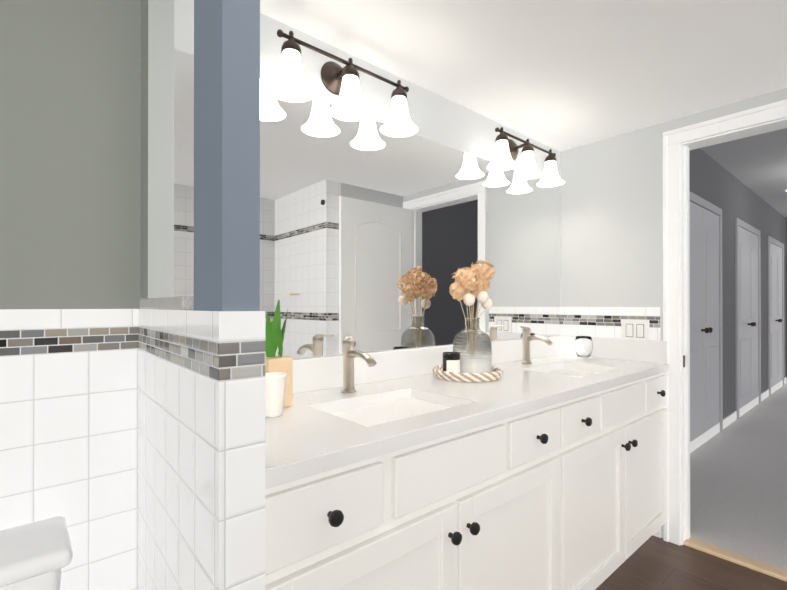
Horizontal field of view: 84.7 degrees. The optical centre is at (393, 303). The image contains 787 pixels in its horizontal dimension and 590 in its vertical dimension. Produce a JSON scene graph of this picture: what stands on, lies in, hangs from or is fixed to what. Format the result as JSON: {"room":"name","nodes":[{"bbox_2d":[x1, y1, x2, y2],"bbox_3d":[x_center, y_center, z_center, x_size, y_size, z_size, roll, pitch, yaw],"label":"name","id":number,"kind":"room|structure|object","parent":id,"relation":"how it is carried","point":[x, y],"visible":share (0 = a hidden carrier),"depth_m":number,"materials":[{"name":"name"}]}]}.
{"room":"bathroom","nodes":[
{"label":"bathroom","id":0,"kind":"room"},
{"bbox_2d":[137,0,264,589],"bbox_3d":[-0.455,0.133,0.947,0.086,2.170,0.671,0,0,-41],"label":"wall","id":1,"kind":"structure","parent":0,"point":[201,450],"depth_m":0.82,"materials":[{"name":"tile"}]},
{"bbox_2d":[140,296,193,309],"bbox_3d":[-0.475,-0.001,0.971,0.105,0.025,0.407,0,0,-41],"label":"sill","id":2,"kind":"structure","parent":1,"relation":"on","point":[180,303],"depth_m":0.86,"materials":[{"name":"white stone"}]},
{"bbox_2d":[194,0,259,310],"bbox_3d":[-0.295,-0.470,0.756,0.063,0.964,0.156,0,0,-41],"label":"post","id":3,"kind":"object","parent":1,"relation":"on","point":[226,155],"visible":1,"depth_m":0.70,"materials":[{"name":"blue paint"}]},
{"bbox_2d":[0,0,560,358],"bbox_3d":[-0.213,0.136,1.677,3.450,2.170,0.120,0,0,-41],"label":"wall","id":4,"kind":"structure","parent":0,"point":[70,145],"depth_m":1.11,"materials":[{"name":"grey paint"}]},
{"bbox_2d":[0,309,137,589],"bbox_3d":[-1.037,0.615,0.879,0.921,1.206,0.008,0,0,-41],"label":"wall tile","id":5,"kind":"structure","parent":4,"relation":"attached to","point":[69,415],"depth_m":1.08,"materials":[{"name":"white tile"}]},
{"bbox_2d":[267,29,417,136],"bbox_3d":[-0.161,-0.781,1.528,0.604,0.218,0.178,0,0,-41],"label":"sconce","id":6,"kind":"object","parent":4,"relation":"attached to","point":[289,83],"visible":1,"depth_m":1.50,"materials":[{"name":"white glass"}]},
{"bbox_2d":[174,48,559,357],"bbox_3d":[0.197,-0.271,1.950,2.198,0.916,0.006,0,0,-41],"label":"mirror","id":7,"kind":"object","parent":4,"relation":"attached to","point":[373,237],"visible":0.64,"depth_m":1.71,"materials":[{"name":"clear glass"}]},
{"bbox_2d":[293,335,560,394],"bbox_3d":[0.204,0.249,1.943,2.210,0.115,0.020,0,0,-41],"label":"backsplash","id":8,"kind":"structure","parent":4,"relation":"attached to","point":[317,373],"depth_m":1.74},
{"bbox_2d":[486,127,564,186],"bbox_3d":[0.690,-0.778,2.264,0.604,0.218,0.178,0,0,-41],"label":"sconce","id":9,"kind":"object","parent":4,"relation":"attached to","point":[505,153],"visible":1,"depth_m":2.23,"materials":[{"name":"white glass"}]},
{"bbox_2d":[260,0,786,151],"bbox_3d":[0.627,-1.002,0.709,3.450,0.100,2.690,0,0,-41],"label":"ceiling","id":10,"kind":"structure","parent":0,"point":[561,75],"depth_m":1.63,"materials":[{"name":"white paint"}]},
{"bbox_2d":[561,88,786,537],"bbox_3d":[1.540,0.137,2.196,0.120,2.170,1.390,0,0,-41],"label":"wall","id":11,"kind":"structure","parent":0,"point":[611,221],"depth_m":2.43,"materials":[{"name":"grey paint"}]},
{"bbox_2d":[560,307,660,537],"bbox_3d":[1.217,0.620,2.470,0.008,1.206,0.550,0,0,-41],"label":"wall tiles","id":12,"kind":"structure","parent":11,"relation":"attached to","point":[602,322],"depth_m":2.48,"materials":[{"name":"white tile"}]},
{"bbox_2d":[621,319,649,339],"bbox_3d":[1.312,0.145,2.348,0.008,0.120,0.142,0,0,-41],"label":"light switch","id":13,"kind":"object","parent":12,"relation":"attached to","point":[635,329],"visible":0.98,"depth_m":2.34,"materials":[{"name":"white plastic"}]},
{"bbox_2d":[561,335,666,362],"bbox_3d":[1.225,0.250,2.437,0.020,0.115,0.568,0,0,-41],"label":"backsplash","id":14,"kind":"structure","parent":11,"relation":"attached to","point":[637,351],"depth_m":2.37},
{"bbox_2d":[663,99,786,545],"bbox_3d":[1.744,0.166,1.955,0.166,2.111,0.882,0,0,-41],"label":"door frame","id":15,"kind":"structure","parent":11,"relation":"attached to","point":[679,144],"depth_m":2.20,"materials":[{"name":"white paint"}]},
{"bbox_2d":[684,537,786,581],"bbox_3d":[1.734,1.211,1.944,0.080,0.020,0.720,0,0,-41],"label":"trim","id":16,"kind":"structure","parent":11,"relation":"attached to","point":[747,562],"depth_m":2.04,"materials":[{"name":"brown wood"}]},
{"bbox_2d":[595,535,786,589],"bbox_3d":[0.605,1.247,0.682,3.390,0.060,2.690,0,0,-41],"label":"floor","id":17,"kind":"structure","parent":0,"point":[652,562],"depth_m":1.96,"materials":[{"name":"wood"}]},
{"bbox_2d":[0,516,72,589],"bbox_3d":[-0.772,0.864,0.639,0.500,0.707,0.684,0,0,-41],"label":"toilet","id":18,"kind":"object","parent":17,"relation":"on","point":[37,555],"visible":1,"depth_m":0.90,"materials":[{"name":"white ceramic"}]},
{"bbox_2d":[265,359,669,589],"bbox_3d":[0.401,0.782,1.714,2.210,0.878,0.622,0,0,-41],"label":"bathroom vanity","id":19,"kind":"object","parent":17,"relation":"on","point":[407,469],"depth_m":1.23,"materials":[{"name":"white paint"}]},
{"bbox_2d":[265,372,286,416],"bbox_3d":[-0.326,0.247,1.176,0.073,0.112,0.073,0,0,-41],"label":"cup","id":20,"kind":"object","parent":19,"relation":"on","point":[275,386],"visible":0.77,"depth_m":1.15,"materials":[{"name":"white ceramic"}]},
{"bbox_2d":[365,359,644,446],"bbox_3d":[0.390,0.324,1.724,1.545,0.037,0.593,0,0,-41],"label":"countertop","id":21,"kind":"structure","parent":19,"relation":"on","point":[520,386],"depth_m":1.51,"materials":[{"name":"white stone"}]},
{"bbox_2d":[265,300,292,406],"bbox_3d":[-0.351,0.146,1.287,0.076,0.315,0.079,0,0,-41],"label":"planter","id":22,"kind":"object","parent":21,"relation":"on","point":[274,336],"visible":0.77,"depth_m":1.28,"materials":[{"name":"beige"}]},
{"bbox_2d":[341,336,376,392],"bbox_3d":[-0.122,0.210,1.478,0.071,0.188,0.199,0,0,-41],"label":"faucet","id":23,"kind":"object","parent":21,"relation":"on","point":[350,353],"visible":1,"depth_m":1.49,"materials":[{"name":"silver metal"}]},
{"bbox_2d":[297,391,456,438],"bbox_3d":[0.001,0.409,1.322,0.462,0.159,0.332,0,0,-41],"label":"sink","id":24,"kind":"object","parent":21,"relation":"in","point":[353,418],"depth_m":1.36,"materials":[{"name":"white ceramic"}]},
{"bbox_2d":[432,365,502,381],"bbox_3d":[0.308,0.287,1.813,0.293,0.036,0.293,0,0,-41],"label":"tray","id":25,"kind":"object","parent":21,"relation":"on","point":[495,373],"visible":0.77,"depth_m":1.69,"materials":[{"name":"beige wicker"}]},
{"bbox_2d":[443,352,459,372],"bbox_3d":[0.238,0.248,1.775,0.072,0.097,0.073,0,0,-41],"label":"candle jar","id":26,"kind":"object","parent":25,"relation":"on","point":[451,361],"visible":0.77,"depth_m":1.74,"materials":[{"name":"black"}]},
{"bbox_2d":[449,260,494,372],"bbox_3d":[0.341,0.053,1.845,0.213,0.488,0.175,0,0,-41],"label":"vase","id":27,"kind":"object","parent":25,"relation":"on","point":[472,344],"visible":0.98,"depth_m":1.79,"materials":[{"name":"clear glass"}]},
{"bbox_2d":[520,326,552,363],"bbox_3d":[0.721,0.212,2.207,0.071,0.188,0.199,0,0,-41],"label":"faucet","id":28,"kind":"object","parent":21,"relation":"on","point":[527,338],"visible":1,"depth_m":2.21,"materials":[{"name":"silver metal"}]},
{"bbox_2d":[545,363,604,374],"bbox_3d":[0.844,0.411,2.051,0.462,0.159,0.332,0,0,-41],"label":"sink","id":29,"kind":"object","parent":21,"relation":"in","point":[566,370],"depth_m":2.20,"materials":[{"name":"white ceramic"}]},
{"bbox_2d":[574,336,592,357],"bbox_3d":[1.093,0.246,2.483,0.099,0.121,0.099,0,0,-41],"label":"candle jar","id":30,"kind":"object","parent":19,"relation":"on","point":[583,345],"visible":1,"depth_m":2.45,"materials":[{"name":"white"}]},
{"bbox_2d":[689,148,785,418],"bbox_3d":[3.701,-0.060,4.727,6.460,2.580,0.120,0,0,-41],"label":"wall","id":31,"kind":"structure","parent":0,"point":[715,183],"depth_m":4.48,"materials":[{"name":"grey paint"}]},
{"bbox_2d":[690,192,722,441],"bbox_3d":[2.715,0.151,3.749,1.210,2.128,0.067,0,0,-41],"label":"closet door","id":32,"kind":"structure","parent":31,"relation":"attached to","point":[706,354],"depth_m":3.81,"materials":[{"name":"grey paint"}]},
{"bbox_2d":[690,377,786,452],"bbox_3d":[3.700,1.174,4.635,6.336,0.088,0.012,0,0,-41],"label":"baseboard","id":33,"kind":"structure","parent":31,"relation":"attached to","point":[699,441],"depth_m":4.35,"materials":[{"name":"white paint"}]},
{"bbox_2d":[735,218,760,418],"bbox_3d":[4.095,0.155,4.943,1.220,2.128,0.067,0,0,-41],"label":"closet door","id":34,"kind":"structure","parent":31,"relation":"attached to","point":[747,314],"depth_m":4.91,"materials":[{"name":"grey paint"}]},
{"bbox_2d":[767,236,783,395],"bbox_3d":[5.453,0.158,6.117,1.170,2.128,0.067,0,0,-41],"label":"closet door","id":35,"kind":"structure","parent":31,"relation":"attached to","point":[775,311],"depth_m":6.06,"materials":[{"name":"grey paint"}]},
{"bbox_2d":[690,383,786,569],"bbox_3d":[4.179,1.252,4.124,6.520,0.072,2.160,0,0,-41],"label":"floor","id":36,"kind":"structure","parent":0,"point":[738,486],"depth_m":2.89,"materials":[{"name":"grey carpet"}]},
{"bbox_2d":[700,128,786,217],"bbox_3d":[4.202,-1.402,4.152,6.460,0.100,2.160,0,0,-41],"label":"ceiling","id":37,"kind":"structure","parent":0,"point":[757,164],"depth_m":4.13,"materials":[{"name":"grey paint"}]},
{"bbox_2d":[785,217,786,376],"bbox_3d":[6.683,-0.056,6.125,0.120,2.580,1.665,0,0,-41],"label":"wall","id":38,"kind":"structure","parent":0,"point":[786,286],"depth_m":6.71,"materials":[{"name":"grey paint"}]}
]}

